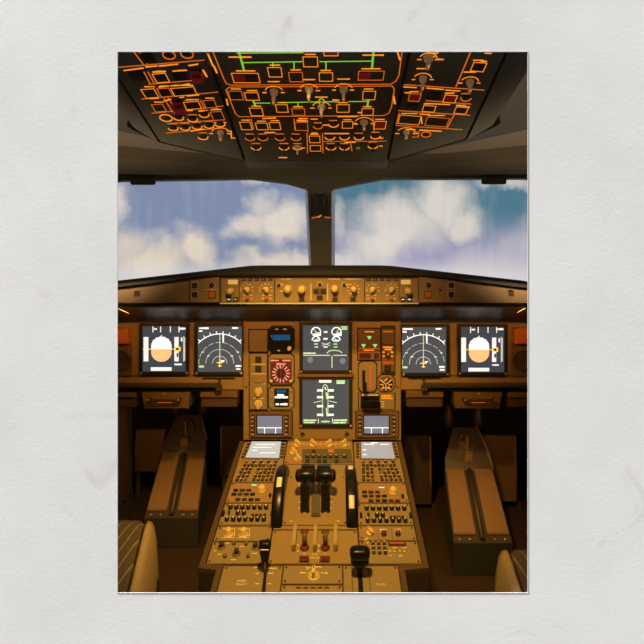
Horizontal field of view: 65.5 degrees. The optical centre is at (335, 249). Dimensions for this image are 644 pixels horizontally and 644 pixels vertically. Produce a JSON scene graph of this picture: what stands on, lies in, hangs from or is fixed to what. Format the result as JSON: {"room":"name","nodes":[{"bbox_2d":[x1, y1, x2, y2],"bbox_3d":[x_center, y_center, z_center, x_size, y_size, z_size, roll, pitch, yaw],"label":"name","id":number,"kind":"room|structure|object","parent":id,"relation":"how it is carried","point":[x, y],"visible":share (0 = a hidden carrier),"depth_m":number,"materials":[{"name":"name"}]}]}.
{"room":"control cabin","nodes":[
{"label":"control cabin","id":0,"kind":"room"},
{"bbox_2d":[0,0,643,643],"bbox_3d":[0.000,-0.100,0.650,5.200,4.600,0.001,0,0,0],"label":"wall","id":1,"kind":"structure","parent":0,"point":[58,58],"depth_m":0.65,"materials":[{"name":"paint"}]},
{"bbox_2d":[117,51,527,592],"bbox_3d":[-0.017,0.094,0.650,0.534,0.704,0.001,0,0,0],"label":"trim","id":2,"kind":"structure","parent":1,"relation":"attached to","point":[117,51],"depth_m":0.65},
{"bbox_2d":[118,71,527,146],"bbox_3d":[-0.050,-0.454,1.280,2.500,0.132,1.240,0,0,0],"label":"ceiling","id":3,"kind":"structure","parent":0,"point":[514,116],"depth_m":1.55,"materials":[{"name":"plastic"}]},
{"bbox_2d":[118,52,527,167],"bbox_3d":[-0.050,-0.351,1.018,0.850,0.269,0.635,0,0,0],"label":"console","id":4,"kind":"object","parent":3,"relation":"attached to","point":[513,66],"visible":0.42,"depth_m":1.06},
{"bbox_2d":[118,52,243,159],"bbox_3d":[-0.319,-0.324,0.983,0.173,0.196,0.564,0,0,0],"label":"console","id":5,"kind":"object","parent":4,"relation":"attached to","point":[178,94],"visible":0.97,"depth_m":1.00},
{"bbox_2d":[159,114,172,121],"bbox_3d":[-0.362,-0.281,1.064,0.027,0.010,0.026,0,0,0],"label":"toggle switch","id":6,"kind":"object","parent":5,"relation":"attached to","point":[162,117],"depth_m":1.06,"materials":[{"name":"plastic"}]},
{"bbox_2d":[162,52,175,59],"bbox_3d":[-0.296,-0.345,0.885,0.023,0.009,0.022,0,0,0],"label":"toggle switch","id":7,"kind":"object","parent":5,"relation":"attached to","point":[165,55],"depth_m":0.89,"materials":[{"name":"plastic"}]},
{"bbox_2d":[173,113,183,120],"bbox_3d":[-0.335,-0.283,1.063,0.024,0.011,0.026,0,0,0],"label":"toggle switch","id":8,"kind":"object","parent":5,"relation":"attached to","point":[176,117],"depth_m":1.06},
{"bbox_2d":[171,101,186,114],"bbox_3d":[-0.322,-0.291,1.027,0.026,0.022,0.036,0,0,0],"label":"switch","id":9,"kind":"object","parent":5,"relation":"attached to","point":[177,107],"depth_m":1.02,"materials":[{"name":"plastic"}]},
{"bbox_2d":[180,52,193,58],"bbox_3d":[-0.264,-0.347,0.886,0.023,0.009,0.022,0,0,0],"label":"toggle switch","id":10,"kind":"object","parent":5,"relation":"attached to","point":[183,55],"depth_m":0.89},
{"bbox_2d":[187,114,197,121],"bbox_3d":[-0.307,-0.282,1.072,0.024,0.011,0.026,0,0,0],"label":"toggle switch","id":11,"kind":"object","parent":5,"relation":"attached to","point":[190,117],"depth_m":1.07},
{"bbox_2d":[189,70,203,83],"bbox_3d":[-0.261,-0.325,0.939,0.023,0.020,0.030,0,0,0],"label":"switch","id":12,"kind":"object","parent":5,"relation":"attached to","point":[195,76],"depth_m":0.93,"materials":[{"name":"plastic"}]},
{"bbox_2d":[119,52,244,159],"bbox_3d":[-0.322,-0.351,1.000,0.180,0.076,0.617,0,-18,0],"label":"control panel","id":13,"kind":"object","parent":4,"relation":"on","point":[123,90],"depth_m":1.08,"materials":[{"name":"plastic"}]},
{"bbox_2d":[207,52,407,160],"bbox_3d":[-0.051,-0.323,0.986,0.358,0.198,0.570,0,0,0],"label":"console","id":14,"kind":"object","parent":4,"relation":"attached to","point":[282,106],"visible":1,"depth_m":1.02,"materials":[{"name":"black plastic"}]},
{"bbox_2d":[234,75,245,81],"bbox_3d":[-0.183,-0.327,0.951,0.021,0.001,0.019,0,-18,0],"label":"warning light","id":15,"kind":"object","parent":14,"relation":"on","point":[238,78],"depth_m":0.95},
{"bbox_2d":[251,143,260,154],"bbox_3d":[-0.192,-0.241,1.196,0.025,0.024,0.029,0,0,0],"label":"toggle switch","id":16,"kind":"object","parent":14,"relation":"attached to","point":[255,147],"depth_m":1.20,"materials":[{"name":"plastic"}]},
{"bbox_2d":[279,143,288,154],"bbox_3d":[-0.125,-0.241,1.196,0.025,0.024,0.029,0,0,0],"label":"toggle switch","id":17,"kind":"object","parent":14,"relation":"attached to","point":[283,147],"depth_m":1.20,"materials":[{"name":"plastic"}]},
{"bbox_2d":[293,143,301,154],"bbox_3d":[-0.092,-0.240,1.196,0.023,0.024,0.028,0,0,0],"label":"toggle switch","id":18,"kind":"object","parent":14,"relation":"attached to","point":[297,147],"depth_m":1.20,"materials":[{"name":"plastic"}]},
{"bbox_2d":[326,143,335,154],"bbox_3d":[-0.012,-0.241,1.196,0.025,0.024,0.029,0,0,0],"label":"toggle switch","id":19,"kind":"object","parent":14,"relation":"attached to","point":[330,147],"depth_m":1.20,"materials":[{"name":"plastic"}]},
{"bbox_2d":[328,120,338,127],"bbox_3d":[-0.005,-0.278,1.102,0.023,0.011,0.026,0,0,0],"label":"toggle switch","id":20,"kind":"object","parent":14,"relation":"attached to","point":[331,123],"depth_m":1.10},
{"bbox_2d":[339,143,349,154],"bbox_3d":[0.020,-0.241,1.196,0.025,0.024,0.029,0,0,0],"label":"toggle switch","id":21,"kind":"object","parent":14,"relation":"attached to","point":[344,148],"depth_m":1.20,"materials":[{"name":"plastic"}]},
{"bbox_2d":[368,142,377,152],"bbox_3d":[0.088,-0.243,1.189,0.024,0.024,0.029,0,0,0],"label":"toggle switch","id":22,"kind":"object","parent":14,"relation":"attached to","point":[372,146],"depth_m":1.19,"materials":[{"name":"plastic"}]},
{"bbox_2d":[208,52,408,157],"bbox_3d":[-0.050,-0.355,1.010,0.364,0.063,0.633,0,-18,0],"label":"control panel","id":23,"kind":"object","parent":4,"relation":"on","point":[407,58],"depth_m":1.05,"materials":[{"name":"plastic"}]},
{"bbox_2d":[389,52,504,159],"bbox_3d":[0.213,-0.324,0.983,0.166,0.195,0.564,0,0,0],"label":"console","id":24,"kind":"object","parent":4,"relation":"attached to","point":[442,95],"visible":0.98,"depth_m":1.00},
{"bbox_2d":[460,93,471,101],"bbox_3d":[0.259,-0.304,0.996,0.023,0.011,0.024,0,0,0],"label":"toggle switch","id":25,"kind":"object","parent":24,"relation":"attached to","point":[464,97],"depth_m":1.00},
{"bbox_2d":[118,157,527,174],"bbox_3d":[-0.050,-0.323,1.883,2.500,0.039,0.295,0,0,0],"label":"trim","id":26,"kind":"structure","parent":0,"point":[125,165],"depth_m":1.99,"materials":[{"name":"plastic"}]},
{"bbox_2d":[118,145,527,163],"bbox_3d":[-0.050,-0.357,1.802,2.500,0.030,0.365,0,0,0],"label":"trim","id":27,"kind":"structure","parent":0,"point":[123,151],"depth_m":1.90,"materials":[{"name":"plastic"}]},
{"bbox_2d":[118,129,527,153],"bbox_3d":[-0.050,-0.380,1.583,2.500,0.016,0.695,0,0,0],"label":"trim","id":28,"kind":"structure","parent":0,"point":[519,138],"depth_m":1.78,"materials":[{"name":"plastic"}]},
{"bbox_2d":[118,174,527,264],"bbox_3d":[-0.050,-0.025,2.085,2.500,0.750,0.050,0,0,0],"label":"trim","id":29,"kind":"structure","parent":0,"point":[320,230],"depth_m":2.06,"materials":[{"name":"plastic"}]},
{"bbox_2d":[130,177,155,184],"bbox_3d":[-0.791,-0.283,2.050,0.100,0.031,0.020,0,0,0],"label":"sun visor mount","id":30,"kind":"object","parent":29,"relation":"attached to","point":[133,180],"visible":1,"depth_m":2.04,"materials":[{"name":"plastic"}]},
{"bbox_2d":[305,191,310,264],"bbox_3d":[-0.645,-0.058,2.088,1.100,0.544,0.012,0,0,0],"label":"window frame","id":31,"kind":"structure","parent":29,"relation":"attached to","point":[306,192],"depth_m":2.08,"materials":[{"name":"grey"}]},
{"bbox_2d":[311,192,330,218],"bbox_3d":[-0.062,-0.178,2.033,0.080,0.107,0.044,0,0,0],"label":"standby compass","id":32,"kind":"object","parent":29,"relation":"attached to","point":[319,202],"visible":1,"depth_m":2.02,"materials":[{"name":"brown paint"}]},
{"bbox_2d":[118,265,527,320],"bbox_3d":[-0.034,0.185,1.741,1.767,0.271,0.618,0,0,0],"label":"glareshield","id":33,"kind":"object","parent":29,"relation":"attached to","point":[138,311],"visible":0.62,"depth_m":1.49,"materials":[{"name":"plastic"}]},
{"bbox_2d":[118,278,218,301],"bbox_3d":[-0.512,0.116,1.448,0.345,0.071,0.007,0,0,0],"label":"plate","id":34,"kind":"object","parent":33,"relation":"attached to","point":[206,290],"visible":1,"depth_m":1.45,"materials":[{"name":"orange paint"}]},
{"bbox_2d":[221,278,273,301],"bbox_3d":[-0.256,0.116,1.439,0.154,0.069,0.026,0,0,0],"label":"control unit","id":35,"kind":"object","parent":33,"relation":"on","point":[232,289],"visible":1,"depth_m":1.45,"materials":[{"name":"orange paint"}]},
{"bbox_2d":[275,278,363,301],"bbox_3d":[-0.047,0.117,1.439,0.258,0.068,0.026,0,0,0],"label":"autopilot control panel","id":36,"kind":"object","parent":33,"relation":"on","point":[286,289],"visible":1,"depth_m":1.45,"materials":[{"name":"orange paint"}]},
{"bbox_2d":[118,321,527,439],"bbox_3d":[-0.045,0.431,1.692,1.764,0.418,0.045,0,0,0],"label":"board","id":37,"kind":"object","parent":33,"relation":"attached to","point":[241,382],"depth_m":1.68,"materials":[{"name":"orange paint"}]},
{"bbox_2d":[118,327,130,343],"bbox_3d":[-0.741,0.285,1.667,0.104,0.050,0.034,0,0,0],"label":"box","id":38,"kind":"object","parent":37,"relation":"attached to","point":[124,333],"visible":0.37,"depth_m":1.65,"materials":[{"name":"orange plastic"}]},
{"bbox_2d":[118,344,131,375],"bbox_3d":[-0.745,0.370,1.676,0.123,0.108,0.015,0,0,0],"label":"speaker","id":39,"kind":"object","parent":37,"relation":"attached to","point":[124,350],"visible":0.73,"depth_m":1.67},
{"bbox_2d":[118,349,131,370],"bbox_3d":[-0.719,0.368,1.671,0.072,0.072,0.005,0,0,0],"label":"grille","id":40,"kind":"object","parent":39,"relation":"attached to","point":[124,355],"depth_m":1.67,"materials":[{"name":"plastic"}]},
{"bbox_2d":[118,391,142,406],"bbox_3d":[-0.731,0.499,1.710,0.131,0.052,0.100,0,0,0],"label":"box","id":41,"kind":"object","parent":37,"relation":"attached to","point":[125,398],"visible":0.35,"depth_m":1.67,"materials":[{"name":"brown paint"}]},
{"bbox_2d":[139,323,189,374],"bbox_3d":[-0.576,0.332,1.677,0.166,0.171,0.013,0,0,0],"label":"display","id":42,"kind":"object","parent":37,"relation":"attached to","point":[164,348],"visible":1,"depth_m":1.68,"materials":[{"name":"grey glass"}]},
{"bbox_2d":[141,391,195,408],"bbox_3d":[-0.566,0.500,1.688,0.163,0.055,0.104,0,0,0],"label":"drawer","id":43,"kind":"object","parent":37,"relation":"attached to","point":[151,399],"visible":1,"depth_m":1.66,"materials":[{"name":"brown paint"}]},
{"bbox_2d":[118,378,221,391],"bbox_3d":[-0.601,0.451,1.658,0.452,0.041,0.044,0,0,0],"label":"tray","id":44,"kind":"object","parent":37,"relation":"attached to","point":[217,387],"visible":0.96,"depth_m":1.66,"materials":[{"name":"brown paint"}]},
{"bbox_2d":[194,323,242,374],"bbox_3d":[-0.394,0.333,1.677,0.161,0.172,0.013,0,0,0],"label":"display","id":45,"kind":"object","parent":37,"relation":"attached to","point":[218,347],"visible":1,"depth_m":1.68,"materials":[{"name":"grey glass"}]},
{"bbox_2d":[200,390,241,406],"bbox_3d":[-0.390,0.499,1.710,0.123,0.052,0.100,0,0,0],"label":"box","id":46,"kind":"object","parent":37,"relation":"attached to","point":[225,398],"visible":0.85,"depth_m":1.67,"materials":[{"name":"brown paint"}]},
{"bbox_2d":[248,329,267,352],"bbox_3d":[-0.261,0.305,1.678,0.068,0.081,0.003,0,0,0],"label":"blank plate","id":47,"kind":"object","parent":37,"relation":"attached to","point":[257,338],"visible":1,"depth_m":1.68,"materials":[{"name":"brown metal"}]},
{"bbox_2d":[249,350,267,411],"bbox_3d":[-0.261,0.441,1.669,0.065,0.209,0.021,0,0,0],"label":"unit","id":48,"kind":"object","parent":37,"relation":"attached to","point":[258,361],"visible":1,"depth_m":1.68,"materials":[{"name":"grey paint"}]},
{"bbox_2d":[249,411,292,436],"bbox_3d":[-0.218,0.585,1.670,0.148,0.089,0.020,0,0,0],"label":"screen","id":49,"kind":"object","parent":37,"relation":"attached to","point":[269,423],"visible":1,"depth_m":1.67,"materials":[{"name":"brown paint"}]},
{"bbox_2d":[268,385,294,409],"bbox_3d":[-0.184,0.496,1.676,0.090,0.082,0.008,0,0,0],"label":"indicator","id":50,"kind":"object","parent":37,"relation":"attached to","point":[280,397],"visible":1,"depth_m":1.67,"materials":[{"name":"grey paint"}]},
{"bbox_2d":[268,353,294,384],"bbox_3d":[-0.183,0.400,1.673,0.090,0.108,0.014,0,0,0],"label":"indicator","id":51,"kind":"object","parent":37,"relation":"attached to","point":[281,366],"visible":1,"depth_m":1.67,"materials":[{"name":"grey paint"}]},
{"bbox_2d":[299,322,351,372],"bbox_3d":[-0.034,0.327,1.675,0.176,0.170,0.010,0,0,0],"label":"display","id":52,"kind":"object","parent":37,"relation":"attached to","point":[324,347],"visible":1,"depth_m":1.68,"materials":[{"name":"grey glass"}]},
{"bbox_2d":[299,377,351,426],"bbox_3d":[-0.034,0.510,1.675,0.178,0.166,0.010,0,0,0],"label":"display","id":53,"kind":"object","parent":37,"relation":"attached to","point":[323,401],"visible":1,"depth_m":1.68,"materials":[{"name":"grey glass"}]},
{"bbox_2d":[358,360,376,392],"bbox_3d":[0.106,0.425,1.652,0.066,0.112,0.056,0,0,0],"label":"panel","id":54,"kind":"object","parent":37,"relation":"attached to","point":[367,370],"visible":1,"depth_m":1.68,"materials":[{"name":"grey paint"}]},
{"bbox_2d":[357,328,380,360],"bbox_3d":[0.111,0.317,1.676,0.080,0.112,0.007,0,0,0],"label":"panel","id":55,"kind":"object","parent":37,"relation":"attached to","point":[368,339],"visible":1,"depth_m":1.68,"materials":[{"name":"brown paint"}]},
{"bbox_2d":[358,393,394,409],"bbox_3d":[0.137,0.508,1.658,0.126,0.058,0.044,0,0,0],"label":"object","id":56,"kind":"object","parent":37,"relation":"attached to","point":[366,401],"visible":1,"depth_m":1.68,"materials":[{"name":"grey paint"}]},
{"bbox_2d":[355,411,398,436],"bbox_3d":[0.138,0.585,1.670,0.148,0.089,0.020,0,0,0],"label":"screen","id":57,"kind":"object","parent":37,"relation":"attached to","point":[367,423],"visible":1,"depth_m":1.67,"materials":[{"name":"brown paint"}]},
{"bbox_2d":[376,374,394,391],"bbox_3d":[0.168,0.447,1.677,0.064,0.060,0.006,0,0,0],"label":"gauge","id":58,"kind":"object","parent":37,"relation":"attached to","point":[385,383],"visible":1,"depth_m":1.67,"materials":[{"name":"grey paint"}]},
{"bbox_2d":[381,325,394,375],"bbox_3d":[0.175,0.338,1.671,0.049,0.168,0.017,0,0,0],"label":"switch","id":59,"kind":"object","parent":37,"relation":"attached to","point":[387,331],"visible":1,"depth_m":1.68,"materials":[{"name":"brown paint"}]},
{"bbox_2d":[403,390,442,406],"bbox_3d":[0.296,0.499,1.710,0.123,0.052,0.100,0,0,0],"label":"box","id":60,"kind":"object","parent":37,"relation":"attached to","point":[412,398],"visible":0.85,"depth_m":1.67,"materials":[{"name":"brown paint"}]},
{"bbox_2d":[401,324,449,375],"bbox_3d":[0.300,0.335,1.677,0.161,0.172,0.013,0,0,0],"label":"display","id":61,"kind":"object","parent":37,"relation":"attached to","point":[425,348],"visible":1,"depth_m":1.68,"materials":[{"name":"grey glass"}]},
{"bbox_2d":[421,378,527,391],"bbox_3d":[0.505,0.451,1.658,0.452,0.041,0.044,0,0,0],"label":"tray","id":62,"kind":"object","parent":37,"relation":"attached to","point":[425,387],"visible":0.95,"depth_m":1.66,"materials":[{"name":"brown paint"}]},
{"bbox_2d":[449,391,501,408],"bbox_3d":[0.472,0.500,1.688,0.163,0.055,0.104,0,0,0],"label":"tray table","id":63,"kind":"object","parent":37,"relation":"attached to","point":[458,399],"visible":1,"depth_m":1.66,"materials":[{"name":"brown paint"}]},
{"bbox_2d":[457,324,507,374],"bbox_3d":[0.491,0.334,1.677,0.166,0.171,0.013,0,0,0],"label":"display","id":64,"kind":"object","parent":37,"relation":"attached to","point":[482,349],"visible":1,"depth_m":1.68,"materials":[{"name":"grey glass"}]},
{"bbox_2d":[501,391,527,406],"bbox_3d":[0.637,0.499,1.710,0.131,0.052,0.100,0,0,0],"label":"box","id":65,"kind":"object","parent":37,"relation":"attached to","point":[509,398],"visible":0.52,"depth_m":1.67,"materials":[{"name":"brown paint"}]},
{"bbox_2d":[512,344,527,375],"bbox_3d":[0.649,0.370,1.676,0.123,0.108,0.015,0,0,0],"label":"speaker","id":66,"kind":"object","parent":37,"relation":"attached to","point":[519,351],"visible":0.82,"depth_m":1.67},
{"bbox_2d":[512,349,527,370],"bbox_3d":[0.624,0.368,1.671,0.072,0.072,0.005,0,0,0],"label":"grille","id":67,"kind":"object","parent":66,"relation":"attached to","point":[519,356],"depth_m":1.67,"materials":[{"name":"plastic"}]},
{"bbox_2d":[512,327,527,343],"bbox_3d":[0.646,0.285,1.667,0.104,0.050,0.034,0,0,0],"label":"box","id":68,"kind":"object","parent":37,"relation":"attached to","point":[519,334],"visible":0.4,"depth_m":1.65,"materials":[{"name":"orange plastic"}]},
{"bbox_2d":[365,278,417,301],"bbox_3d":[0.161,0.116,1.439,0.154,0.069,0.026,0,0,0],"label":"control unit","id":69,"kind":"object","parent":33,"relation":"on","point":[376,289],"visible":1,"depth_m":1.45,"materials":[{"name":"orange paint"}]},
{"bbox_2d":[420,278,527,301],"bbox_3d":[0.417,0.116,1.448,0.345,0.071,0.007,0,0,0],"label":"plate","id":70,"kind":"object","parent":33,"relation":"attached to","point":[431,290],"visible":0.99,"depth_m":1.45,"materials":[{"name":"orange paint"}]},
{"bbox_2d":[332,191,334,264],"bbox_3d":[0.544,-0.058,2.088,1.137,0.544,0.012,0,0,0],"label":"window frame","id":71,"kind":"structure","parent":29,"relation":"attached to","point":[333,192],"depth_m":2.08,"materials":[{"name":"grey metal"}]},
{"bbox_2d":[481,177,505,183],"bbox_3d":[0.647,-0.285,2.050,0.100,0.031,0.020,0,0,0],"label":"sun visor mount","id":72,"kind":"object","parent":29,"relation":"attached to","point":[484,180],"visible":1,"depth_m":2.04,"materials":[{"name":"plastic"}]},
{"bbox_2d":[129,459,527,591],"bbox_3d":[-0.050,1.058,1.685,2.500,0.030,2.030,0,0,0],"label":"floor","id":73,"kind":"structure","parent":0,"point":[178,566],"depth_m":1.83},
{"bbox_2d":[118,407,131,519],"bbox_3d":[-0.954,0.769,1.625,0.352,0.543,0.650,0,0,0],"label":"panel","id":74,"kind":"object","parent":73,"relation":"on","point":[124,413],"visible":0.12,"depth_m":1.85,"materials":[{"name":"brown paint"}]},
{"bbox_2d":[118,520,158,591],"bbox_3d":[-0.598,0.827,0.932,0.525,0.429,0.464,0,0,0],"label":"seat","id":75,"kind":"object","parent":73,"relation":"on","point":[138,561],"visible":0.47,"depth_m":1.04,"materials":[{"name":"brown fabric"}]},
{"bbox_2d":[118,520,144,591],"bbox_3d":[-0.615,0.666,0.930,0.491,0.108,0.460,0,0,0],"label":"cushion","id":76,"kind":"object","parent":75,"relation":"on","point":[131,533],"depth_m":1.01,"materials":[{"name":"brown fabric"}]},
{"bbox_2d":[133,429,165,497],"bbox_3d":[-0.784,0.899,2.104,0.132,0.286,0.021,0,0,0],"label":"board","id":77,"kind":"object","parent":73,"relation":"on","point":[148,442],"visible":0.81,"depth_m":2.10,"materials":[{"name":"brown paint"}]},
{"bbox_2d":[144,398,208,546],"bbox_3d":[-0.605,0.828,1.963,0.186,0.425,0.453,0,0,-7],"label":"rudder pedal housing","id":78,"kind":"object","parent":73,"relation":"on","point":[177,506],"visible":0.87,"depth_m":1.88,"materials":[{"name":"gold metal"}]},
{"bbox_2d":[220,425,252,493],"bbox_3d":[-0.420,0.894,2.124,0.144,0.296,0.021,0,0,0],"label":"board","id":79,"kind":"object","parent":73,"relation":"on","point":[230,435],"visible":0.58,"depth_m":2.12,"materials":[{"name":"brown paint"}]},
{"bbox_2d":[198,441,428,591],"bbox_3d":[-0.051,0.836,1.292,0.533,0.409,0.725,0,0,0],"label":"pedestal","id":80,"kind":"object","parent":73,"relation":"on","point":[413,577],"visible":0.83,"depth_m":1.17,"materials":[{"name":"brown paint"}]},
{"bbox_2d":[207,541,261,564],"bbox_3d":[-0.234,0.724,1.203,0.139,0.030,0.064,0,0,0],"label":"control unit","id":81,"kind":"object","parent":80,"relation":"in","point":[221,553],"visible":0.94,"depth_m":1.20,"materials":[{"name":"grey paint"}]},
{"bbox_2d":[214,526,271,541],"bbox_3d":[-0.234,0.712,1.263,0.139,0.027,0.048,0,0,0],"label":"control unit","id":82,"kind":"object","parent":80,"relation":"in","point":[224,533],"visible":0.99,"depth_m":1.25,"materials":[{"name":"grey paint"}]},
{"bbox_2d":[219,504,271,525],"bbox_3d":[-0.234,0.700,1.330,0.139,0.029,0.078,0,0,0],"label":"audio control panel","id":83,"kind":"object","parent":80,"relation":"in","point":[232,514],"visible":0.97,"depth_m":1.32,"materials":[{"name":"grey paint"}]},
{"bbox_2d":[217,566,282,591],"bbox_3d":[-0.192,0.755,1.077,0.137,0.041,0.175,0,0,0],"label":"plate","id":84,"kind":"object","parent":80,"relation":"in","point":[233,578],"visible":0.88,"depth_m":1.13,"materials":[{"name":"grey paint"}]},
{"bbox_2d":[259,540,270,572],"bbox_3d":[-0.162,0.701,1.142,0.028,0.075,0.025,0,0,0],"label":"lever","id":85,"kind":"object","parent":84,"relation":"attached to","point":[264,545],"visible":1,"depth_m":1.14,"materials":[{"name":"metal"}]},
{"bbox_2d":[226,483,273,503],"bbox_3d":[-0.234,0.682,1.413,0.139,0.032,0.079,0,0,0],"label":"radio unit","id":86,"kind":"object","parent":80,"relation":"in","point":[239,493],"visible":0.95,"depth_m":1.40,"materials":[{"name":"orange paint"}]},
{"bbox_2d":[232,441,285,482],"bbox_3d":[-0.234,0.656,1.557,0.139,0.049,0.199,0,0,0],"label":"computer","id":87,"kind":"object","parent":80,"relation":"in","point":[258,462],"visible":0.99,"depth_m":1.55,"materials":[{"name":"grey paint"}]},
{"bbox_2d":[270,465,289,530],"bbox_3d":[-0.153,0.746,1.405,0.031,0.260,0.260,0,0,0],"label":"wheel","id":88,"kind":"object","parent":80,"relation":"attached to","point":[282,472],"visible":0.52,"depth_m":1.32,"materials":[{"name":"black plastic"}]},
{"bbox_2d":[281,586,341,591],"bbox_3d":[-0.053,0.760,1.052,0.134,0.031,0.122,0,0,0],"label":"plate","id":89,"kind":"object","parent":80,"relation":"in","point":[284,588],"visible":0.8,"depth_m":1.10,"materials":[{"name":"orange paint"}]},
{"bbox_2d":[282,565,341,585],"bbox_3d":[-0.053,0.735,1.142,0.134,0.031,0.049,0,0,0],"label":"plate","id":90,"kind":"object","parent":80,"relation":"in","point":[313,575],"depth_m":1.14,"materials":[{"name":"grey paint"}]},
{"bbox_2d":[268,524,357,564],"bbox_3d":[-0.051,0.714,1.174,0.205,0.051,0.159,0,0,0],"label":"control panel","id":91,"kind":"object","parent":80,"relation":"in","point":[303,547],"visible":0.98,"depth_m":1.16,"materials":[{"name":"orange paint"}]},
{"bbox_2d":[302,531,307,545],"bbox_3d":[-0.077,0.704,1.222,0.014,0.031,0.015,0,0,0],"label":"switch","id":92,"kind":"object","parent":91,"relation":"attached to","point":[304,534],"depth_m":1.22,"materials":[{"name":"brown paint"}]},
{"bbox_2d":[322,531,327,545],"bbox_3d":[-0.026,0.704,1.222,0.014,0.031,0.015,0,0,0],"label":"switch","id":93,"kind":"object","parent":91,"relation":"attached to","point":[325,537],"depth_m":1.22,"materials":[{"name":"brown paint"}]},
{"bbox_2d":[273,465,356,530],"bbox_3d":[-0.053,0.689,1.407,0.214,0.058,0.261,0,0,0],"label":"surround","id":94,"kind":"object","parent":80,"relation":"on","point":[340,469],"visible":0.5,"depth_m":1.28,"materials":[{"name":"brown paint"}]},
{"bbox_2d":[282,476,345,525],"bbox_3d":[-0.054,0.687,1.381,0.167,0.046,0.191,0,0,0],"label":"throttle quadrant","id":95,"kind":"object","parent":94,"relation":"on","point":[336,515],"visible":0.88,"depth_m":1.35,"materials":[{"name":"orange paint"}]},
{"bbox_2d":[295,464,315,511],"bbox_3d":[-0.082,0.648,1.365,0.057,0.095,0.081,0,0,0],"label":"lever","id":96,"kind":"object","parent":95,"relation":"attached to","point":[306,474],"visible":0.99,"depth_m":1.35,"materials":[{"name":"black plastic"}]},
{"bbox_2d":[315,464,335,511],"bbox_3d":[-0.029,0.648,1.365,0.057,0.095,0.081,0,0,0],"label":"lever","id":97,"kind":"object","parent":95,"relation":"attached to","point":[325,474],"visible":1,"depth_m":1.35,"materials":[{"name":"black plastic"}]},
{"bbox_2d":[284,439,352,464],"bbox_3d":[-0.053,0.642,1.603,0.214,0.043,0.124,0,0,0],"label":"control panel","id":98,"kind":"object","parent":80,"relation":"in","point":[298,452],"visible":1,"depth_m":1.59,"materials":[{"name":"orange paint"}]},
{"bbox_2d":[345,465,357,528],"bbox_3d":[0.041,0.745,1.405,0.031,0.261,0.260,0,0,0],"label":"wheel","id":99,"kind":"object","parent":80,"relation":"attached to","point":[350,470],"visible":0.57,"depth_m":1.32,"materials":[{"name":"black plastic"}]},
{"bbox_2d":[350,545,369,575],"bbox_3d":[0.054,0.705,1.127,0.046,0.071,0.032,0,0,0],"label":"lever","id":100,"kind":"object","parent":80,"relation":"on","point":[359,554],"visible":1,"depth_m":1.12,"materials":[{"name":"black plastic"}]},
{"bbox_2d":[343,566,400,591],"bbox_3d":[0.080,0.755,1.077,0.126,0.041,0.175,0,0,0],"label":"plate","id":101,"kind":"object","parent":80,"relation":"in","point":[373,578],"visible":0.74,"depth_m":1.13,"materials":[{"name":"grey paint"}]},
{"bbox_2d":[354,442,404,482],"bbox_3d":[0.129,0.656,1.557,0.142,0.048,0.199,0,0,0],"label":"computer","id":102,"kind":"object","parent":80,"relation":"in","point":[375,462],"visible":1,"depth_m":1.54,"materials":[{"name":"grey paint"}]},
{"bbox_2d":[357,483,408,503],"bbox_3d":[0.129,0.682,1.411,0.142,0.030,0.082,0,0,0],"label":"radio unit","id":103,"kind":"object","parent":80,"relation":"in","point":[367,493],"visible":0.98,"depth_m":1.40,"materials":[{"name":"orange paint"}]},
{"bbox_2d":[358,504,413,525],"bbox_3d":[0.129,0.700,1.330,0.142,0.028,0.078,0,0,0],"label":"audio control panel","id":104,"kind":"object","parent":80,"relation":"in","point":[368,514],"visible":1,"depth_m":1.32,"materials":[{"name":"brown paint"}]},
{"bbox_2d":[359,526,416,541],"bbox_3d":[0.129,0.712,1.264,0.142,0.025,0.046,0,0,0],"label":"radar unit","id":105,"kind":"object","parent":80,"relation":"in","point":[375,533],"visible":1,"depth_m":1.26,"materials":[{"name":"grey paint"}]},
{"bbox_2d":[360,537,420,564],"bbox_3d":[0.129,0.724,1.205,0.142,0.030,0.068,0,0,0],"label":"control panel","id":106,"kind":"object","parent":80,"relation":"in","point":[381,553],"visible":0.98,"depth_m":1.20,"materials":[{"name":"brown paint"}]},
{"bbox_2d":[403,435,435,509],"bbox_3d":[0.326,0.893,2.005,0.148,0.298,0.021,0,0,0],"label":"board","id":107,"kind":"object","parent":73,"relation":"on","point":[416,448],"visible":0.75,"depth_m":2.00,"materials":[{"name":"brown paint"}]},
{"bbox_2d":[443,404,511,574],"bbox_3d":[0.491,0.828,1.813,0.187,0.425,0.446,0,0,6],"label":"rudder pedal housing","id":108,"kind":"object","parent":73,"relation":"on","point":[476,531],"visible":0.96,"depth_m":1.73,"materials":[{"name":"gold metal"}]},
{"bbox_2d":[482,435,520,509],"bbox_3d":[0.661,0.893,2.005,0.162,0.298,0.021,0,0,0],"label":"board","id":109,"kind":"object","parent":73,"relation":"on","point":[502,448],"visible":0.69,"depth_m":2.00,"materials":[{"name":"brown paint"}]},
{"bbox_2d":[494,549,527,591],"bbox_3d":[0.541,0.827,0.875,0.478,0.429,0.351,0,0,0],"label":"seat","id":110,"kind":"object","parent":73,"relation":"on","point":[511,575],"visible":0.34,"depth_m":0.98,"materials":[{"name":"brown fabric"}]},
{"bbox_2d":[510,549,527,591],"bbox_3d":[0.558,0.666,0.874,0.444,0.108,0.347,0,0,0],"label":"cushion","id":111,"kind":"object","parent":110,"relation":"on","point":[518,558],"depth_m":0.96,"materials":[{"name":"brown fabric"}]},
{"bbox_2d":[132,390,527,458],"bbox_3d":[-0.050,0.686,2.515,2.500,0.713,0.030,0,0,0],"label":"wall","id":112,"kind":"structure","parent":0,"point":[505,420],"depth_m":2.50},
{"label":"outside","id":113,"kind":"structure","parent":0,"visible":0},
{"bbox_2d":[268,325,294,352],"bbox_3d":[-0.183,0.299,1.667,0.091,0.091,0.026,0,0,0],"label":"standby attitude indicator","id":114,"kind":"structure","parent":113,"point":[281,338],"depth_m":1.67,"materials":[{"name":"black plastic"}]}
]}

